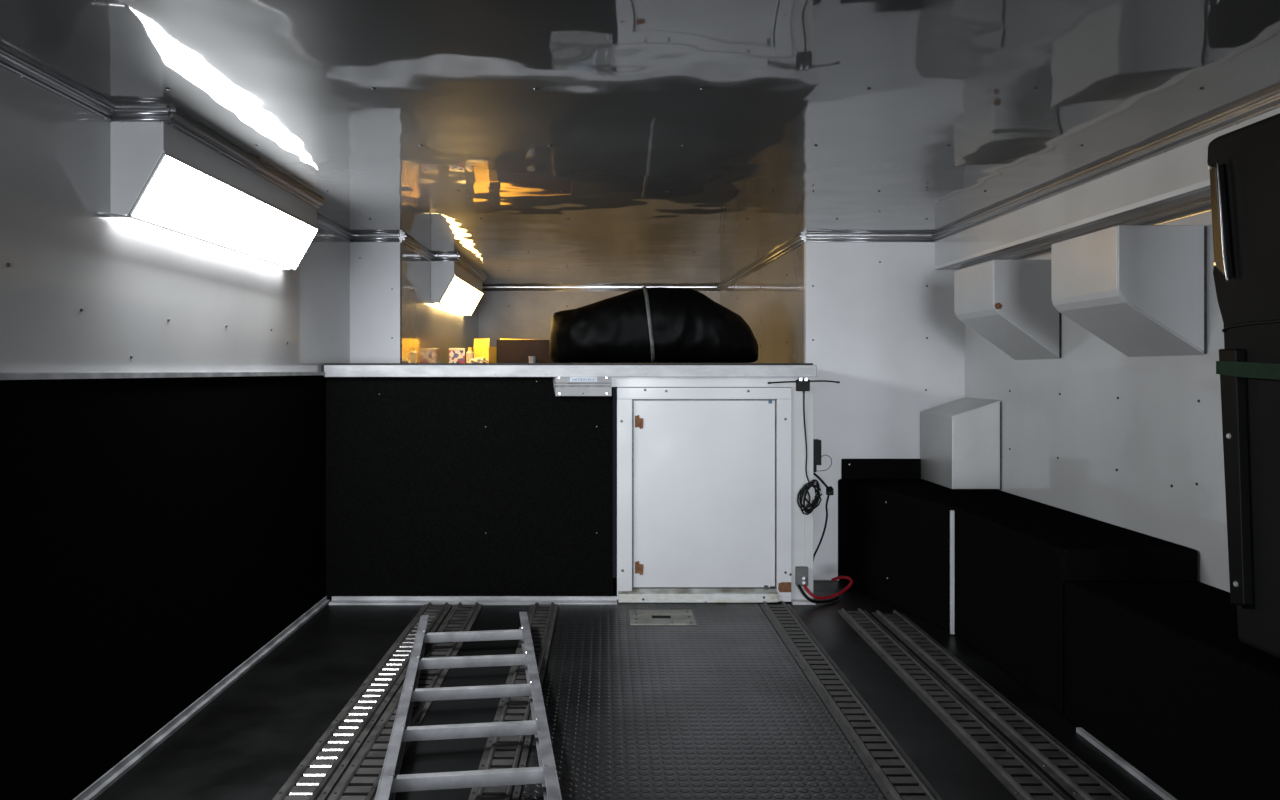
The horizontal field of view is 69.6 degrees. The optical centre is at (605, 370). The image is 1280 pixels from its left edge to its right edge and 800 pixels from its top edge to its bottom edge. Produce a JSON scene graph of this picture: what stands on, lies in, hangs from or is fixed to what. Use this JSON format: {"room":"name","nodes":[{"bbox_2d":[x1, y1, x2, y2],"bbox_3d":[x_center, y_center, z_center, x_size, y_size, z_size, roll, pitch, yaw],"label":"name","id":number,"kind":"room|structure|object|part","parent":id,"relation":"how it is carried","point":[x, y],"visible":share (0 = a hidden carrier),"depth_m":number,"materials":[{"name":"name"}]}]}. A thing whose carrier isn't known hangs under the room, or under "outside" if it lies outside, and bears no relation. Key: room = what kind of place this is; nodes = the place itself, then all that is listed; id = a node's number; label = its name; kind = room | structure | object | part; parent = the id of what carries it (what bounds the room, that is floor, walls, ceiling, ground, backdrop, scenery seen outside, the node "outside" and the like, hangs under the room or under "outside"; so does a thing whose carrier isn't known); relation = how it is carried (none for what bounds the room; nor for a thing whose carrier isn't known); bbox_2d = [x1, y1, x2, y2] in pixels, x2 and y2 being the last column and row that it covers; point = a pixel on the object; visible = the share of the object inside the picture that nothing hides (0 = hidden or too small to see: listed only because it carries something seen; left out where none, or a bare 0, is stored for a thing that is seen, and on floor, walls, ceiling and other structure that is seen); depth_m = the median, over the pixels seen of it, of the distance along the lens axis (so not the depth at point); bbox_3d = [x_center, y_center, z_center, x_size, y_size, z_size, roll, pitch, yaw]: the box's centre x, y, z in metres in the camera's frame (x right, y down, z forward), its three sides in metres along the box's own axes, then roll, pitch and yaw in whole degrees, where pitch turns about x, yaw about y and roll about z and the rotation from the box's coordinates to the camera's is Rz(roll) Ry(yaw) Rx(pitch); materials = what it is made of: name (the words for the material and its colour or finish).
{"room":"cargo space","nodes":[
{"label":"cargo space","id":0,"kind":"room"},
{"bbox_2d":[0,67,349,799],"bbox_3d":[-1.244,0.177,0.600,0.063,1.645,7.600,0,0,0],"label":"wall","id":1,"kind":"structure","parent":0,"point":[157,534],"depth_m":2.34,"materials":[{"name":"black carpet"}]},
{"bbox_2d":[0,44,115,121],"bbox_3d":[-1.210,-0.629,0.636,0.030,0.032,3.272,0,0,0],"label":"trim","id":2,"kind":"structure","parent":1,"relation":"attached to","point":[11,61],"depth_m":2.01,"materials":[{"name":"metal"}]},
{"bbox_2d":[110,106,171,121],"bbox_3d":[-1.149,-0.629,2.257,0.153,0.032,0.030,0,0,0],"label":"trim","id":3,"kind":"structure","parent":1,"relation":"attached to","point":[121,113],"depth_m":2.25,"materials":[{"name":"metal"}]},
{"bbox_2d":[0,372,324,379],"bbox_3d":[-1.216,0.011,0.390,0.019,0.014,7.180,0,0,0],"label":"trim","id":4,"kind":"structure","parent":1,"relation":"attached to","point":[3,376],"depth_m":2.38,"materials":[{"name":"metal"}]},
{"bbox_2d":[73,596,329,799],"bbox_3d":[-1.203,0.987,2.090,0.018,0.026,3.780,0,0,0],"label":"trim","id":5,"kind":"structure","parent":1,"relation":"attached to","point":[104,782],"depth_m":2.64,"materials":[{"name":"metal"}]},
{"bbox_2d":[98,122,317,270],"bbox_3d":[-1.157,-0.511,2.849,0.136,0.265,1.263,0,0,0],"label":"wall light","id":6,"kind":"object","parent":1,"relation":"attached to","point":[163,179],"visible":0.89,"depth_m":2.55,"materials":[{"name":"paint"}]},
{"bbox_2d":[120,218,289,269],"bbox_3d":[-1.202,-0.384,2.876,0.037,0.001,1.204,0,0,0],"label":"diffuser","id":7,"kind":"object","parent":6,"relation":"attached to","point":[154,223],"depth_m":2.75,"materials":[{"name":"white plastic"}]},
{"bbox_2d":[130,154,317,268],"bbox_3d":[-1.133,-0.461,2.876,0.089,0.152,1.200,0,0,0],"label":"diffuser","id":8,"kind":"object","parent":6,"relation":"attached to","point":[174,193],"depth_m":2.64,"materials":[{"name":"white plastic"}]},
{"bbox_2d":[165,110,324,207],"bbox_3d":[-1.077,-0.629,2.876,0.030,0.032,1.208,0,0,0],"label":"trim","id":9,"kind":"structure","parent":1,"relation":"attached to","point":[180,122],"depth_m":2.69,"materials":[{"name":"metal"}]},
{"bbox_2d":[317,215,353,241],"bbox_3d":[-1.210,-0.629,3.940,0.030,0.032,0.920,0,0,0],"label":"trim","id":10,"kind":"structure","parent":1,"relation":"attached to","point":[322,223],"depth_m":4.09,"materials":[{"name":"metal"}]},
{"bbox_2d":[350,242,401,362],"bbox_3d":[-1.130,-0.315,4.418,0.290,0.660,0.043,0,0,0],"label":"wall","id":11,"kind":"structure","parent":0,"point":[375,267],"depth_m":4.40,"materials":[{"name":"white paint"}]},
{"bbox_2d":[351,235,399,242],"bbox_3d":[-1.105,-0.629,4.385,0.240,0.032,0.030,0,0,0],"label":"trim","id":12,"kind":"structure","parent":11,"relation":"attached to","point":[356,238],"depth_m":4.38,"materials":[{"name":"metal"}]},
{"bbox_2d":[402,244,477,362],"bbox_3d":[-1.010,-0.315,5.770,0.050,0.660,2.660,0,0,0],"label":"wall","id":13,"kind":"structure","parent":0,"point":[429,330],"depth_m":4.99,"materials":[{"name":"white paint"}]},
{"bbox_2d":[400,236,434,260],"bbox_3d":[-0.970,-0.629,4.785,0.030,0.032,0.770,0,0,0],"label":"trim","id":14,"kind":"structure","parent":13,"relation":"attached to","point":[404,240],"depth_m":4.70,"materials":[{"name":"metal"}]},
{"bbox_2d":[431,256,457,261],"bbox_3d":[-0.908,-0.629,5.155,0.153,0.032,0.030,0,0,0],"label":"trim","id":15,"kind":"structure","parent":13,"relation":"attached to","point":[436,258],"depth_m":5.16,"materials":[{"name":"metal"}]},
{"bbox_2d":[429,262,482,315],"bbox_3d":[-0.917,-0.511,5.737,0.136,0.265,1.245,0,0,0],"label":"wall light","id":16,"kind":"object","parent":13,"relation":"attached to","point":[454,288],"visible":0.89,"depth_m":5.38,"materials":[{"name":"paint"}]},
{"bbox_2d":[436,304,467,315],"bbox_3d":[-0.963,-0.384,5.765,0.037,0.001,1.186,0,0,0],"label":"diffuser","id":17,"kind":"object","parent":16,"relation":"attached to","point":[459,309],"depth_m":5.76,"materials":[{"name":"white plastic"}]},
{"bbox_2d":[439,276,482,314],"bbox_3d":[-0.893,-0.461,5.765,0.089,0.152,1.182,0,0,0],"label":"diffuser","id":18,"kind":"object","parent":16,"relation":"attached to","point":[459,294],"depth_m":5.57,"materials":[{"name":"white plastic"}]},
{"bbox_2d":[456,256,486,281],"bbox_3d":[-0.837,-0.629,5.765,0.030,0.032,1.190,0,0,0],"label":"trim","id":19,"kind":"structure","parent":13,"relation":"attached to","point":[461,261],"depth_m":5.68,"materials":[{"name":"metal"}]},
{"bbox_2d":[326,377,612,600],"bbox_3d":[-0.591,0.507,3.994,1.242,0.985,0.033,0,0,0],"label":"wall","id":20,"kind":"structure","parent":0,"point":[436,486],"depth_m":3.98,"materials":[{"name":"black carpet"}]},
{"bbox_2d":[329,596,616,604],"bbox_3d":[-0.568,0.987,3.955,1.232,0.026,0.050,0,0,0],"label":"trim","id":21,"kind":"structure","parent":20,"relation":"attached to","point":[336,600],"depth_m":3.97,"materials":[{"name":"metal"}]},
{"bbox_2d":[324,365,816,376],"bbox_3d":[-0.153,0.000,3.970,2.118,0.052,0.041,0,0,0],"label":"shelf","id":22,"kind":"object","parent":20,"relation":"attached to","point":[330,370],"depth_m":3.95,"materials":[{"name":"metal"}]},
{"bbox_2d":[553,376,611,395],"bbox_3d":[-0.103,0.065,3.963,0.253,0.084,0.033,0,0,0],"label":"bracket","id":23,"kind":"object","parent":20,"relation":"attached to","point":[563,386],"visible":1,"depth_m":3.95,"materials":[{"name":"metal"}]},
{"bbox_2d":[572,378,593,380],"bbox_3d":[-0.096,0.036,3.949,0.100,0.013,0.002,0,0,0],"label":"print","id":24,"kind":"object","parent":23,"relation":"on","point":[573,379],"depth_m":3.95},
{"bbox_2d":[617,387,791,602],"bbox_3d":[0.425,0.536,3.981,0.754,0.929,0.059,0,0,0],"label":"access door","id":25,"kind":"structure","parent":20,"relation":"in","point":[704,473],"depth_m":3.98,"materials":[{"name":"white paint"}]},
{"bbox_3d":[0.396,0.969,3.976,0.688,0.055,0.048,0,0,0],"label":"sill","id":26,"kind":"part","parent":25,"relation":"part of","materials":[{"name":"silver metal"}]},
{"bbox_3d":[0.424,0.096,3.989,0.753,0.050,0.042,0,0,0],"label":"frame rail","id":27,"kind":"part","parent":25,"relation":"part of","materials":[{"name":"white metal"}]},
{"bbox_3d":[0.769,0.981,3.967,0.058,0.027,0.006,0,0,0],"label":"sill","id":28,"kind":"part","parent":25,"relation":"part of","materials":[{"name":"white paint"}]},
{"bbox_2d":[611,377,812,386],"bbox_3d":[0.459,0.048,3.991,0.874,0.043,0.038,0,0,0],"label":"trim","id":29,"kind":"structure","parent":20,"relation":"attached to","point":[615,381],"depth_m":3.97,"materials":[{"name":"white paint"}]},
{"bbox_2d":[478,291,719,346],"bbox_3d":[-0.052,-0.315,7.123,1.965,0.660,0.053,0,0,0],"label":"wall","id":30,"kind":"structure","parent":0,"point":[501,314],"depth_m":7.10,"materials":[{"name":"white paint"}]},
{"bbox_2d":[483,287,718,290],"bbox_3d":[-0.052,-0.629,7.085,1.865,0.032,0.030,0,0,0],"label":"trim","id":31,"kind":"structure","parent":30,"relation":"attached to","point":[484,288],"depth_m":7.08,"materials":[{"name":"metal"}]},
{"bbox_2d":[94,578,1163,799],"bbox_3d":[0.245,1.024,0.625,3.040,0.053,7.650,0,0,0],"label":"floor","id":32,"kind":"structure","parent":0,"point":[248,741],"depth_m":2.68,"materials":[{"name":"black rubber"}]},
{"bbox_2d":[272,602,451,799],"bbox_3d":[-0.716,0.993,2.413,0.121,0.014,3.025,0,0,0],"label":"track","id":33,"kind":"object","parent":32,"relation":"on","point":[315,777],"visible":0.92,"depth_m":2.60,"materials":[{"name":"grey steel"}]},
{"bbox_2d":[328,602,482,799],"bbox_3d":[-0.586,0.993,2.413,0.122,0.014,3.025,0,0,0],"label":"track","id":34,"kind":"object","parent":32,"relation":"on","point":[360,781],"visible":0.7,"depth_m":2.59,"materials":[{"name":"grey steel"}]},
{"bbox_2d":[375,612,561,799],"bbox_3d":[-0.321,0.952,2.162,0.400,0.065,2.700,0,0,-8],"label":"ladder","id":35,"kind":"object","parent":34,"relation":"on","point":[391,782],"visible":1,"depth_m":2.44,"materials":[{"name":"metal"}]},
{"bbox_3d":[-0.504,0.953,2.137,0.030,0.062,2.700,0,0,-8],"label":"rail","id":36,"kind":"part","parent":35,"relation":"part of","materials":[{"name":"metal"}]},
{"bbox_3d":[-0.137,0.953,2.187,0.030,0.062,2.700,0,0,-8],"label":"rail","id":37,"kind":"part","parent":35,"relation":"part of","materials":[{"name":"metal"}]},
{"bbox_2d":[468,602,557,799],"bbox_3d":[-0.262,0.993,2.413,0.117,0.014,3.025,0,0,0],"label":"track","id":38,"kind":"object","parent":32,"relation":"on","point":[503,752],"visible":0.65,"depth_m":2.65,"materials":[{"name":"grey steel"}]},
{"bbox_2d":[629,610,695,624],"bbox_3d":[0.225,0.995,3.715,0.260,0.011,0.210,0,0,0],"label":"floor plate","id":39,"kind":"object","parent":32,"relation":"on","point":[637,617],"visible":1,"depth_m":3.70,"materials":[{"name":"metal"}]},
{"bbox_2d":[791,600,814,604],"bbox_3d":[0.848,0.994,3.958,0.096,0.012,0.045,0,0,0],"label":"trim","id":40,"kind":"structure","parent":32,"relation":"on","point":[794,602],"depth_m":3.94,"materials":[{"name":"metal"}]},
{"bbox_2d":[795,566,852,603],"bbox_3d":[0.955,0.921,4.018,0.309,0.155,0.111,0,0,-40],"label":"cable","id":41,"kind":"object","parent":32,"relation":"on","point":[801,572],"visible":1,"depth_m":3.95,"materials":[{"name":"red plastic"}]},
{"bbox_2d":[759,602,941,799],"bbox_3d":[0.719,0.993,2.415,0.127,0.014,3.030,0,0,0],"label":"track","id":42,"kind":"object","parent":32,"relation":"on","point":[895,774],"visible":1,"depth_m":2.64,"materials":[{"name":"dark grey metal"}]},
{"bbox_2d":[837,608,1070,799],"bbox_3d":[1.020,0.993,2.365,0.120,0.014,2.930,0,0,0],"label":"track","id":43,"kind":"object","parent":32,"relation":"on","point":[1006,763],"visible":1,"depth_m":2.63,"materials":[{"name":"dark grey metal"}]},
{"bbox_2d":[872,610,1129,799],"bbox_3d":[1.158,0.993,2.350,0.120,0.014,2.900,0,0,0],"label":"track","id":44,"kind":"object","parent":32,"relation":"on","point":[1073,774],"visible":1,"depth_m":2.62,"materials":[{"name":"dark grey metal"}]},
{"bbox_2d":[838,459,1279,799],"bbox_3d":[1.410,0.710,2.350,0.605,0.581,4.100,0,0,0],"label":"bench","id":45,"kind":"object","parent":32,"relation":"on","point":[1114,628],"visible":0.96,"depth_m":2.65,"materials":[{"name":"black carpet"}]},
{"bbox_2d":[920,398,1001,488],"bbox_3d":[1.609,0.320,4.191,0.213,0.386,0.411,0,0,0],"label":"box","id":46,"kind":"object","parent":45,"relation":"on","point":[961,439],"visible":1,"depth_m":3.99,"materials":[{"name":"white metal"}]},
{"bbox_3d":[1.609,0.322,3.993,0.207,0.379,0.005,0,0,0],"label":"panel","id":47,"kind":"part","parent":46,"relation":"part of","materials":[{"name":"silver metal"}]},
{"bbox_2d":[1076,727,1176,799],"bbox_3d":[1.310,0.994,1.425,0.014,0.012,2.250,0,0,0],"label":"trim","id":48,"kind":"structure","parent":45,"relation":"attached to","point":[1161,792],"depth_m":2.31,"materials":[{"name":"metal"}]},
{"bbox_2d":[1207,113,1279,658],"bbox_3d":[1.421,0.031,1.625,0.098,1.142,1.050,0,0,0],"label":"panel","id":49,"kind":"object","parent":45,"relation":"on","point":[1244,162],"visible":1,"depth_m":1.99,"materials":[{"name":"plastic"}]},
{"bbox_3d":[1.390,-0.338,2.079,0.020,0.264,0.060,0,0,0],"label":"handle","id":50,"kind":"part","parent":49,"relation":"part of","materials":[{"name":"silver metal"}]},
{"bbox_3d":[1.375,-0.336,2.054,0.007,0.278,0.037,0,0,0],"label":"cord","id":51,"kind":"part","parent":49,"relation":"part of","materials":[{"name":"silver metal"}]},
{"bbox_2d":[0,0,1279,286],"bbox_3d":[0.245,-0.668,1.975,3.040,0.053,10.350,0,0,0],"label":"ceiling","id":52,"kind":"structure","parent":0,"point":[531,143],"depth_m":2.16,"materials":[{"name":"white metal"}]},
{"bbox_2d":[720,244,803,362],"bbox_3d":[0.941,-0.315,5.770,0.054,0.660,2.662,0,0,-2],"label":"wall","id":53,"kind":"structure","parent":0,"point":[770,299],"depth_m":5.11,"materials":[{"name":"white paint"}]},
{"bbox_2d":[717,236,805,290],"bbox_3d":[0.902,-0.629,5.750,0.030,0.032,2.701,0,0,-2],"label":"trim","id":54,"kind":"structure","parent":53,"relation":"attached to","point":[800,240],"depth_m":5.24,"materials":[{"name":"metal"}]},
{"bbox_2d":[804,242,964,579],"bbox_3d":[1.312,0.177,4.418,0.905,1.645,0.043,0,0,0],"label":"wall","id":55,"kind":"structure","parent":0,"point":[880,322],"depth_m":4.40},
{"bbox_2d":[806,235,933,242],"bbox_3d":[1.264,-0.629,4.385,0.618,0.032,0.030,0,0,0],"label":"trim","id":56,"kind":"structure","parent":55,"relation":"attached to","point":[809,238],"depth_m":4.38,"materials":[{"name":"metal"}]},
{"bbox_2d":[965,211,1229,591],"bbox_3d":[1.738,0.177,0.600,0.053,1.645,7.600,0,0,0],"label":"wall","id":57,"kind":"structure","parent":0,"point":[1097,431],"depth_m":3.06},
{"bbox_2d":[954,260,1060,359],"bbox_3d":[1.587,-0.233,3.659,0.256,0.374,0.395,0,0,0],"label":"box","id":58,"kind":"object","parent":57,"relation":"attached to","point":[1008,303],"visible":0.8,"depth_m":3.46,"materials":[{"name":"paint"}]},
{"bbox_3d":[1.588,-0.235,3.467,0.252,0.367,0.006,0,0,0],"label":"panel","id":59,"kind":"part","parent":58,"relation":"part of","materials":[{"name":"paint"}]},
{"bbox_2d":[934,179,1209,269],"bbox_3d":[1.587,-0.491,1.700,0.033,0.016,5.400,0,0,0],"label":"trim","id":60,"kind":"structure","parent":57,"relation":"attached to","point":[1204,185],"depth_m":2.98,"materials":[{"name":"white metal"}]},
{"bbox_2d":[958,196,1210,269],"bbox_3d":[1.700,-0.470,1.700,0.030,0.034,5.400,0,0,0],"label":"trim","id":61,"kind":"structure","parent":57,"relation":"attached to","point":[1200,206],"depth_m":2.86,"materials":[{"name":"metal"}]},
{"bbox_2d":[931,89,1279,241],"bbox_3d":[1.558,-0.629,1.700,0.030,0.032,5.400,0,0,0],"label":"trim","id":62,"kind":"structure","parent":57,"relation":"attached to","point":[1269,102],"depth_m":2.70,"materials":[{"name":"metal"}]},
{"bbox_2d":[935,108,1279,268],"bbox_3d":[1.644,-0.566,0.600,0.142,0.158,7.600,0,0,0],"label":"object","id":63,"kind":"structure","parent":57,"relation":"attached to","point":[1185,165],"depth_m":2.97,"materials":[{"name":"white metal"}]},
{"bbox_2d":[1051,225,1206,356],"bbox_3d":[1.588,-0.232,2.822,0.254,0.371,0.396,0,0,0],"label":"box","id":64,"kind":"object","parent":57,"relation":"attached to","point":[1141,290],"visible":1,"depth_m":2.63,"materials":[{"name":"paint"}]},
{"bbox_3d":[1.589,-0.233,2.629,0.250,0.364,0.006,0,0,0],"label":"panel","id":65,"kind":"part","parent":64,"relation":"part of","materials":[{"name":"paint"}]},
{"bbox_3d":[0.879,0.507,4.191,0.034,0.985,0.418,0,0,0],"label":"wall","id":66,"kind":"structure","parent":0,"visible":0},
{"bbox_2d":[791,387,812,599],"bbox_3d":[0.848,0.529,3.986,0.095,0.919,0.028,0,0,0],"label":"trim","id":67,"kind":"structure","parent":66,"relation":"attached to","point":[801,524],"depth_m":3.98,"materials":[{"name":"grey paint"}]},
{"bbox_2d":[768,378,839,514],"bbox_3d":[0.850,0.324,3.955,0.308,0.591,0.034,0,0,0],"label":"tv aerial","id":68,"kind":"object","parent":66,"relation":"attached to","point":[801,385],"visible":1,"depth_m":3.95,"materials":[{"name":"black plastic"}]},
{"bbox_3d":[0.761,0.049,3.955,0.130,0.014,0.009,0,0,-1],"label":"arm","id":69,"kind":"part","parent":68,"relation":"part of","materials":[{"name":"black plastic"}]},
{"bbox_3d":[0.939,0.046,3.955,0.130,0.014,0.009,0,0,1],"label":"arm","id":70,"kind":"part","parent":68,"relation":"part of","materials":[{"name":"black plastic"}]},
{"bbox_2d":[813,439,831,471],"bbox_3d":[0.943,0.372,4.055,0.094,0.140,0.070,0,0,0],"label":"module","id":71,"kind":"object","parent":66,"relation":"attached to","point":[817,456],"visible":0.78,"depth_m":4.02,"materials":[{"name":"black plastic"}]},
{"bbox_2d":[813,472,833,561],"bbox_3d":[0.947,0.640,4.022,0.094,0.395,0.039,0,0,0],"label":"lead","id":72,"kind":"object","parent":71,"relation":"hanging from","point":[829,490],"visible":0.98,"depth_m":4.03,"materials":[{"name":"black plastic"}]},
{"bbox_3d":[-0.135,-0.004,5.530,2.180,0.037,3.140,0,0,0],"label":"deck","id":73,"kind":"object","parent":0,"visible":0},
{"bbox_2d":[324,363,812,364],"bbox_3d":[-0.162,-0.028,5.545,2.119,0.012,3.110,0,0,0],"label":"floor","id":74,"kind":"structure","parent":73,"relation":"on","point":[324,363],"depth_m":3.99,"materials":[{"name":"grey metal"}]},
{"bbox_2d":[449,348,464,362],"bbox_3d":[-0.905,-0.086,5.580,0.096,0.104,0.052,0,0,-11],"label":"packet","id":75,"kind":"object","parent":74,"relation":"on","point":[456,355],"visible":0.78,"depth_m":5.56,"materials":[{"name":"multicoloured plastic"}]},
{"bbox_2d":[466,347,473,362],"bbox_3d":[-0.815,-0.088,5.520,0.048,0.108,0.048,0,0,0],"label":"bottle","id":76,"kind":"object","parent":74,"relation":"on","point":[469,354],"visible":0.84,"depth_m":5.50,"materials":[{"name":"plastic"}]},
{"bbox_2d":[469,357,489,362],"bbox_3d":[-0.754,-0.059,5.461,0.128,0.050,0.087,0,0,0],"label":"crumpled paper","id":77,"kind":"object","parent":74,"relation":"on","point":[477,359],"visible":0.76,"depth_m":5.43,"materials":[{"name":"beige paper"}]},
{"bbox_2d":[474,338,496,362],"bbox_3d":[-0.735,-0.117,5.700,0.120,0.165,0.120,0,0,32],"label":"carton","id":78,"kind":"object","parent":74,"relation":"on","point":[482,349],"visible":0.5,"depth_m":5.65,"materials":[{"name":"yellow cardboard"}]},
{"bbox_2d":[497,338,554,362],"bbox_3d":[-0.432,-0.118,5.585,0.440,0.169,0.330,0,0,-3],"label":"cardboard box","id":79,"kind":"object","parent":74,"relation":"on","point":[508,350],"visible":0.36,"depth_m":5.42,"materials":[{"name":"brown cardboard"}]},
{"bbox_2d":[528,356,535,362],"bbox_3d":[-0.425,-0.059,5.300,0.045,0.050,0.045,0,0,0],"label":"metal cup","id":80,"kind":"object","parent":74,"relation":"on","point":[532,359],"visible":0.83,"depth_m":5.28,"materials":[{"name":"metal"}]},
{"bbox_2d":[549,286,757,362],"bbox_3d":[0.241,-0.231,4.620,1.044,0.381,0.643,0,0,0],"label":"bag","id":81,"kind":"object","parent":74,"relation":"on","point":[650,324],"visible":0.99,"depth_m":4.35,"materials":[{"name":"fabric"}]}
]}

